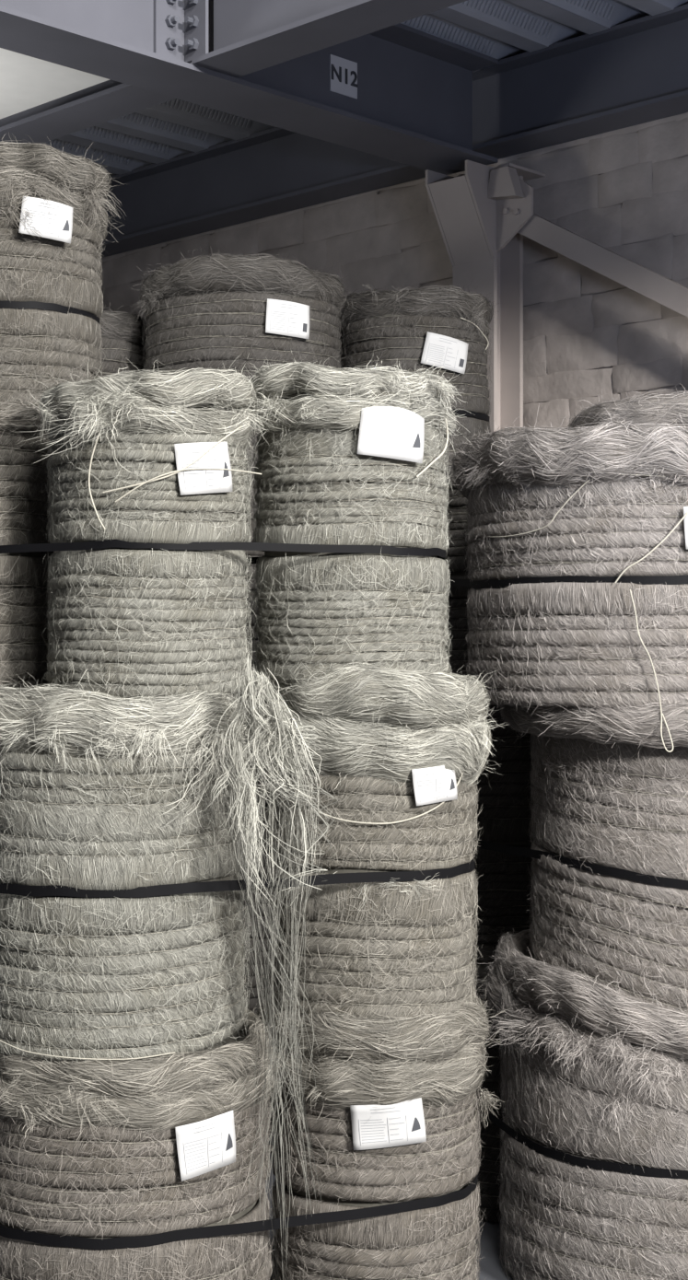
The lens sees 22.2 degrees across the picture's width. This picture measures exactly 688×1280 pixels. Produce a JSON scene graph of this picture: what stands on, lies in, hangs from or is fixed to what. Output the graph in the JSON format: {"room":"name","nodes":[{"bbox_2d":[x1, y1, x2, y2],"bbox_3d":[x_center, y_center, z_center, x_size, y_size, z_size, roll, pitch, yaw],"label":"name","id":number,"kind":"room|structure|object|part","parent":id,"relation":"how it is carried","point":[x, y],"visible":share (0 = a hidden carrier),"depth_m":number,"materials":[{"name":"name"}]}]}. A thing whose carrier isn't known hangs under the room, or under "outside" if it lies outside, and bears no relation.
{"room":"warehouse","nodes":[
{"label":"warehouse","id":0,"kind":"room"},
{"bbox_2d":[42,0,687,176],"bbox_3d":[1.343,-2.260,5.066,11.000,0.180,2.040,0,0,45],"label":"ceiling","id":1,"kind":"structure","parent":0,"point":[499,29],"depth_m":6.50,"materials":[{"name":"grey metal"}]},
{"bbox_2d":[265,1132,515,1279],"bbox_3d":[0.500,1.670,3.000,18.000,0.100,18.000,0,0,0],"label":"floor","id":2,"kind":"structure","parent":0,"point":[490,1267],"depth_m":4.65,"materials":[{"name":"concrete"}]},
{"bbox_2d":[0,1003,297,1279],"bbox_3d":[-0.481,1.208,3.721,0.704,0.916,0.710,0,0,38],"label":"bale","id":3,"kind":"object","parent":2,"relation":"on","point":[145,1146],"visible":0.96,"depth_m":3.47,"materials":[{"name":"fabric"}]},
{"bbox_2d":[0,669,314,1070],"bbox_3d":[-0.486,0.455,3.693,0.700,0.829,0.736,0,0,-25],"label":"bale","id":4,"kind":"object","parent":3,"relation":"on","point":[98,792],"visible":0.92,"depth_m":3.48,"materials":[{"name":"fabric"}]},
{"bbox_2d":[22,353,275,699],"bbox_3d":[-0.432,-0.228,3.747,0.561,0.780,0.559,0,0,32],"label":"bale","id":5,"kind":"object","parent":4,"relation":"on","point":[136,457],"visible":0.98,"depth_m":3.61,"materials":[{"name":"fabric"}]},
{"bbox_2d":[0,539,446,564],"bbox_3d":[-0.449,-0.192,3.920,1.359,0.030,0.667,0,0,0],"label":"strap","id":6,"kind":"object","parent":5,"relation":"attached to","point":[107,543],"visible":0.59,"depth_m":3.66,"materials":[{"name":"black plastic"}]},
{"bbox_2d":[0,845,474,897],"bbox_3d":[-0.488,0.504,3.853,1.566,0.038,0.797,0,0,0],"label":"strap","id":7,"kind":"object","parent":4,"relation":"attached to","point":[443,873],"visible":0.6,"depth_m":3.55,"materials":[{"name":"black plastic"}]},
{"bbox_2d":[205,657,339,1279],"bbox_3d":[-0.151,0.688,3.492,0.268,1.321,0.232,0,0,-10],"label":"fibre hank","id":8,"kind":"object","parent":4,"relation":"hanging from","point":[282,726],"visible":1,"depth_m":3.49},
{"bbox_2d":[0,1143,477,1249],"bbox_3d":[-0.238,1.196,3.799,1.126,0.050,0.632,0,0,-11],"label":"strap","id":9,"kind":"object","parent":3,"relation":"attached to","point":[73,1241],"visible":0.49,"depth_m":3.53,"materials":[{"name":"black plastic"}]},
{"bbox_2d":[241,916,279,1133],"bbox_3d":[-0.348,1.261,6.049,0.673,0.736,0.679,0,0,0],"label":"bale","id":10,"kind":"object","parent":2,"relation":"on","point":[254,998],"visible":0.04,"depth_m":5.73,"materials":[{"name":"beige fabric"}]},
{"bbox_2d":[237,701,280,918],"bbox_3d":[-0.352,0.551,6.053,0.665,0.740,0.680,0,0,0],"label":"bale","id":11,"kind":"object","parent":10,"relation":"on","point":[260,826],"visible":0.02,"depth_m":5.74,"materials":[{"name":"beige fabric"}]},
{"bbox_2d":[229,488,265,701],"bbox_3d":[-0.350,-0.151,6.051,0.676,0.732,0.667,0,0,0],"label":"bale","id":12,"kind":"object","parent":11,"relation":"on","point":[251,553],"visible":0.02,"depth_m":5.73,"materials":[{"name":"beige fabric"}]},
{"bbox_2d":[132,248,350,488],"bbox_3d":[-0.343,-0.887,6.028,0.750,0.854,0.780,0,0,45],"label":"bale","id":13,"kind":"object","parent":12,"relation":"on","point":[208,311],"visible":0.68,"depth_m":5.75,"materials":[{"name":"beige fabric"}]},
{"bbox_2d":[248,977,511,1279],"bbox_3d":[0.071,1.211,3.927,0.591,0.875,0.532,0,0,0],"label":"bale","id":14,"kind":"object","parent":2,"relation":"on","point":[394,1118],"visible":0.87,"depth_m":3.74,"materials":[{"name":"fabric"}]},
{"bbox_2d":[253,650,506,1032],"bbox_3d":[0.067,0.434,3.929,0.596,0.856,0.564,0,0,9],"label":"bale","id":15,"kind":"object","parent":14,"relation":"on","point":[401,753],"visible":0.74,"depth_m":3.74,"materials":[{"name":"fabric"}]},
{"bbox_2d":[244,350,470,699],"bbox_3d":[0.018,-0.257,3.924,0.529,0.782,0.523,0,0,15],"label":"bale","id":16,"kind":"object","parent":15,"relation":"on","point":[354,457],"visible":0.93,"depth_m":3.76,"materials":[{"name":"fabric"}]},
{"bbox_2d":[425,159,545,435],"bbox_3d":[0.577,-0.080,6.594,0.374,3.400,0.394,0,0,45],"label":"steel column","id":17,"kind":"structure","parent":2,"relation":"on","point":[480,213],"depth_m":6.58,"materials":[{"name":"grey metal"}]},
{"bbox_3d":[0.600,-1.774,6.693,0.260,0.012,0.220,0,0,45],"label":"cap plate","id":18,"kind":"part","parent":17,"relation":"part of","materials":[{"name":"beige paint"}]},
{"bbox_2d":[517,213,687,317],"bbox_3d":[1.596,-0.838,5.609,2.841,1.624,0.029,0,0,45],"label":"diagonal brace","id":19,"kind":"object","parent":17,"relation":"attached to","point":[631,274],"visible":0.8,"depth_m":6.23,"materials":[{"name":"beige paint"}]},
{"bbox_3d":[1.611,-0.871,5.598,2.805,1.559,0.024,0,0,45],"label":"return leg","id":20,"kind":"part","parent":19,"relation":"part of","materials":[{"name":"beige paint"}]},
{"bbox_2d":[470,924,512,1223],"bbox_3d":[0.494,1.216,5.080,0.577,0.903,0.584,0,0,-32],"label":"bale","id":21,"kind":"object","parent":2,"relation":"on","point":[490,1138],"visible":0.07,"depth_m":4.86,"materials":[{"name":"beige fabric"}]},
{"bbox_2d":[471,703,534,946],"bbox_3d":[0.494,0.471,5.057,0.597,0.781,0.595,0,0,-39],"label":"bale","id":22,"kind":"object","parent":21,"relation":"on","point":[503,819],"visible":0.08,"depth_m":4.84,"materials":[{"name":"brown wicker"}]},
{"bbox_2d":[442,461,470,675],"bbox_3d":[0.494,-0.177,5.067,0.588,0.726,0.588,0,0,-42],"label":"bale","id":23,"kind":"object","parent":22,"relation":"on","point":[456,556],"visible":0.04,"depth_m":4.91,"materials":[{"name":"beige fabric"}]},
{"bbox_2d":[476,928,687,1279],"bbox_3d":[0.843,1.206,4.477,1.046,0.928,1.021,0,0,40],"label":"bale","id":24,"kind":"object","parent":2,"relation":"on","point":[589,1070],"visible":0.99,"depth_m":4.16,"materials":[{"name":"fabric"}]},
{"bbox_2d":[475,1100,687,1179],"bbox_3d":[0.692,1.238,4.676,1.382,0.041,0.912,0,0,42],"label":"strap","id":25,"kind":"object","parent":24,"relation":"attached to","point":[541,1149],"visible":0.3,"depth_m":4.17,"materials":[{"name":"black plastic"}]},
{"bbox_2d":[491,691,687,1014],"bbox_3d":[0.859,0.577,4.470,0.991,0.962,0.981,0,0,-31],"label":"bale","id":26,"kind":"object","parent":24,"relation":"on","point":[608,791],"visible":0.89,"depth_m":4.18,"materials":[{"name":"fabric"}]},
{"bbox_2d":[447,403,687,752],"bbox_3d":[0.744,-0.155,4.487,0.995,0.826,0.939,0,0,-35],"label":"bale","id":27,"kind":"object","parent":26,"relation":"on","point":[607,500],"visible":0.94,"depth_m":4.13,"materials":[{"name":"fabric"}]},
{"bbox_2d":[447,574,687,589],"bbox_3d":[0.716,-0.160,4.725,0.964,0.066,1.282,0,0,0],"label":"strap","id":28,"kind":"object","parent":27,"relation":"attached to","point":[635,579],"visible":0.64,"depth_m":4.15,"materials":[{"name":"black plastic"}]},
{"bbox_2d":[471,839,687,889],"bbox_3d":[0.681,0.580,4.715,0.772,0.099,1.348,0,0,-42],"label":"strap","id":29,"kind":"object","parent":26,"relation":"attached to","point":[506,849],"visible":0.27,"depth_m":4.23,"materials":[{"name":"black plastic"}]},
{"bbox_3d":[1.027,1.231,5.521,0.626,0.793,0.608,0,0,0],"label":"bale","id":30,"kind":"object","parent":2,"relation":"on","visible":0},
{"bbox_3d":[1.020,0.481,5.521,0.628,0.774,0.608,0,0,0],"label":"bale","id":31,"kind":"object","parent":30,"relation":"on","visible":0},
{"bbox_2d":[563,385,687,429],"bbox_3d":[1.016,-0.319,5.484,0.647,0.972,0.664,0,0,-30],"label":"bale","id":32,"kind":"object","parent":31,"relation":"on","point":[667,408],"visible":0.19,"depth_m":5.25,"materials":[{"name":"fabric"}]},
{"bbox_3d":[-0.907,1.246,4.803,0.490,0.772,0.491,0,0,0],"label":"bale","id":33,"kind":"object","parent":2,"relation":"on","visible":0},
{"bbox_3d":[-0.907,0.515,4.802,0.489,0.744,0.494,0,0,0],"label":"bale","id":34,"kind":"object","parent":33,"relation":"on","visible":0},
{"bbox_3d":[-0.906,-0.194,4.803,0.496,0.733,0.489,0,0,0],"label":"bale","id":35,"kind":"object","parent":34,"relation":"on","visible":0},
{"bbox_2d":[0,133,124,412],"bbox_3d":[-0.885,-0.924,4.775,0.615,0.852,0.564,0,0,-41],"label":"bale","id":36,"kind":"object","parent":35,"relation":"on","point":[53,219],"visible":0.85,"depth_m":4.60,"materials":[{"name":"fabric"}]},
{"bbox_2d":[0,300,99,325],"bbox_3d":[-0.906,-0.877,4.800,0.466,0.024,0.466,0,0,0],"label":"strap","id":37,"kind":"object","parent":36,"relation":"attached to","point":[5,304],"visible":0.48,"depth_m":4.60,"materials":[{"name":"black plastic"}]},
{"bbox_3d":[0.247,1.262,6.146,0.509,0.732,0.523,0,0,0],"label":"bale","id":38,"kind":"object","parent":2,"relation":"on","visible":0},
{"bbox_3d":[0.246,0.552,6.151,0.520,0.738,0.534,0,0,0],"label":"bale","id":39,"kind":"object","parent":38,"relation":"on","visible":0},
{"bbox_3d":[0.252,-0.154,6.155,0.518,0.738,0.523,0,0,0],"label":"bale","id":40,"kind":"object","parent":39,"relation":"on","visible":0},
{"bbox_2d":[338,279,499,465],"bbox_3d":[0.250,-0.851,6.130,0.638,0.783,0.576,0,0,-6],"label":"bale","id":41,"kind":"object","parent":40,"relation":"on","point":[422,325],"visible":0.59,"depth_m":5.93,"materials":[{"name":"beige fabric"}]},
{"bbox_2d":[450,408,489,421],"bbox_3d":[-0.089,-0.785,6.064,1.198,0.054,0.699,0,0,0],"label":"strap","id":42,"kind":"object","parent":41,"relation":"attached to","point":[471,413],"visible":0.18,"depth_m":5.97,"materials":[{"name":"black plastic"}]},
{"bbox_3d":[-1.042,1.234,4.020,0.478,0.798,0.472,0,0,0],"label":"bale","id":43,"kind":"object","parent":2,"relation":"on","visible":0},
{"bbox_3d":[-1.040,0.495,4.020,0.482,0.747,0.473,0,0,0],"label":"bale","id":44,"kind":"object","parent":43,"relation":"on","visible":0},
{"bbox_2d":[0,384,54,688],"bbox_3d":[-0.900,-0.193,4.008,0.568,0.764,0.546,0,0,16],"label":"bale","id":45,"kind":"object","parent":44,"relation":"on","point":[23,517],"visible":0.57,"depth_m":3.88,"materials":[{"name":"fabric"}]},
{"bbox_3d":[-1.755,-0.080,4.304,0.354,3.400,0.339,0,0,0],"label":"steel column","id":46,"kind":"structure","parent":2,"relation":"on","visible":0},
{"bbox_2d":[0,0,498,174],"bbox_3d":[-0.686,-1.972,5.427,0.260,0.385,3.330,0,0,45],"label":"beam","id":47,"kind":"structure","parent":46,"relation":"on","point":[413,106],"depth_m":6.01,"materials":[{"name":"grey metal"}]},
{"bbox_2d":[0,79,174,145],"bbox_3d":[-1.556,-1.977,6.653,2.700,0.360,0.190,0,0,45],"label":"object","id":48,"kind":"object","parent":47,"relation":"attached to","point":[110,99],"visible":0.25,"depth_m":6.01,"materials":[{"name":"grey metal"}]},
{"bbox_2d":[153,0,208,63],"bbox_3d":[-0.513,-1.990,5.511,0.116,0.300,0.127,0,0,45],"label":"cleat","id":49,"kind":"object","parent":47,"relation":"attached to","point":[180,27],"visible":0.93,"depth_m":5.53,"materials":[{"name":"grey metal"}]},
{"bbox_3d":[-0.551,-1.990,5.547,0.012,0.300,0.124,0,0,45],"label":"beam plate","id":50,"kind":"part","parent":49,"relation":"part of","materials":[{"name":"grey metal"}]},
{"bbox_3d":[-0.469,-1.990,5.548,0.104,0.300,0.012,0,0,45],"label":"joist plate","id":51,"kind":"part","parent":49,"relation":"part of","materials":[{"name":"grey metal"}]},
{"bbox_2d":[191,0,467,77],"bbox_3d":[2.089,-1.977,3.072,7.000,0.360,0.190,0,0,45],"label":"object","id":52,"kind":"structure","parent":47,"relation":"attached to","point":[250,36],"depth_m":5.28,"materials":[{"name":"grey metal"}]},
{"bbox_2d":[329,54,357,98],"bbox_3d":[0.000,-1.968,6.113,0.006,0.126,0.132,0,0,44],"label":"aisle sign","id":53,"kind":"object","parent":47,"relation":"attached to","point":[343,72],"visible":1,"depth_m":6.11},
{"bbox_3d":[-2.839,-1.977,5.348,2.059,0.360,2.028,0,0,0],"label":"joist","id":54,"kind":"object","parent":47,"relation":"attached to","visible":0},
{"bbox_2d":[0,47,109,118],"bbox_3d":[-2.211,-1.815,5.944,2.620,0.016,1.610,0,0,44],"label":"ceiling light","id":55,"kind":"object","parent":54,"relation":"on","point":[27,82],"depth_m":5.66,"materials":[{"name":"white plastic"}]},
{"bbox_2d":[99,112,687,430],"bbox_3d":[1.899,-0.480,5.775,11.200,4.200,0.329,0,0,45],"label":"wall","id":56,"kind":"structure","parent":0,"point":[623,191],"depth_m":6.62,"materials":[{"name":"stone"}]},
{"bbox_2d":[98,3,687,257],"bbox_3d":[1.778,-2.020,5.508,10.600,0.310,0.170,0,0,45],"label":"beam","id":57,"kind":"structure","parent":56,"relation":"attached to","point":[634,72],"depth_m":6.75,"materials":[{"name":"grey metal"}]},
{"bbox_3d":[-0.944,0.553,6.199,0.514,0.742,0.512,0,0,0],"label":"bale","id":58,"kind":"object","parent":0,"visible":0},
{"bbox_3d":[-0.952,-0.152,6.198,0.513,0.737,0.515,0,0,0],"label":"bale","id":59,"kind":"object","parent":58,"relation":"on","visible":0},
{"bbox_2d":[99,302,148,377],"bbox_3d":[-0.930,-0.814,6.191,0.622,0.727,0.548,0,0,-25],"label":"bale","id":60,"kind":"object","parent":59,"relation":"on","point":[122,332],"visible":0.12,"depth_m":6.03,"materials":[{"name":"beige fabric"}]}
]}

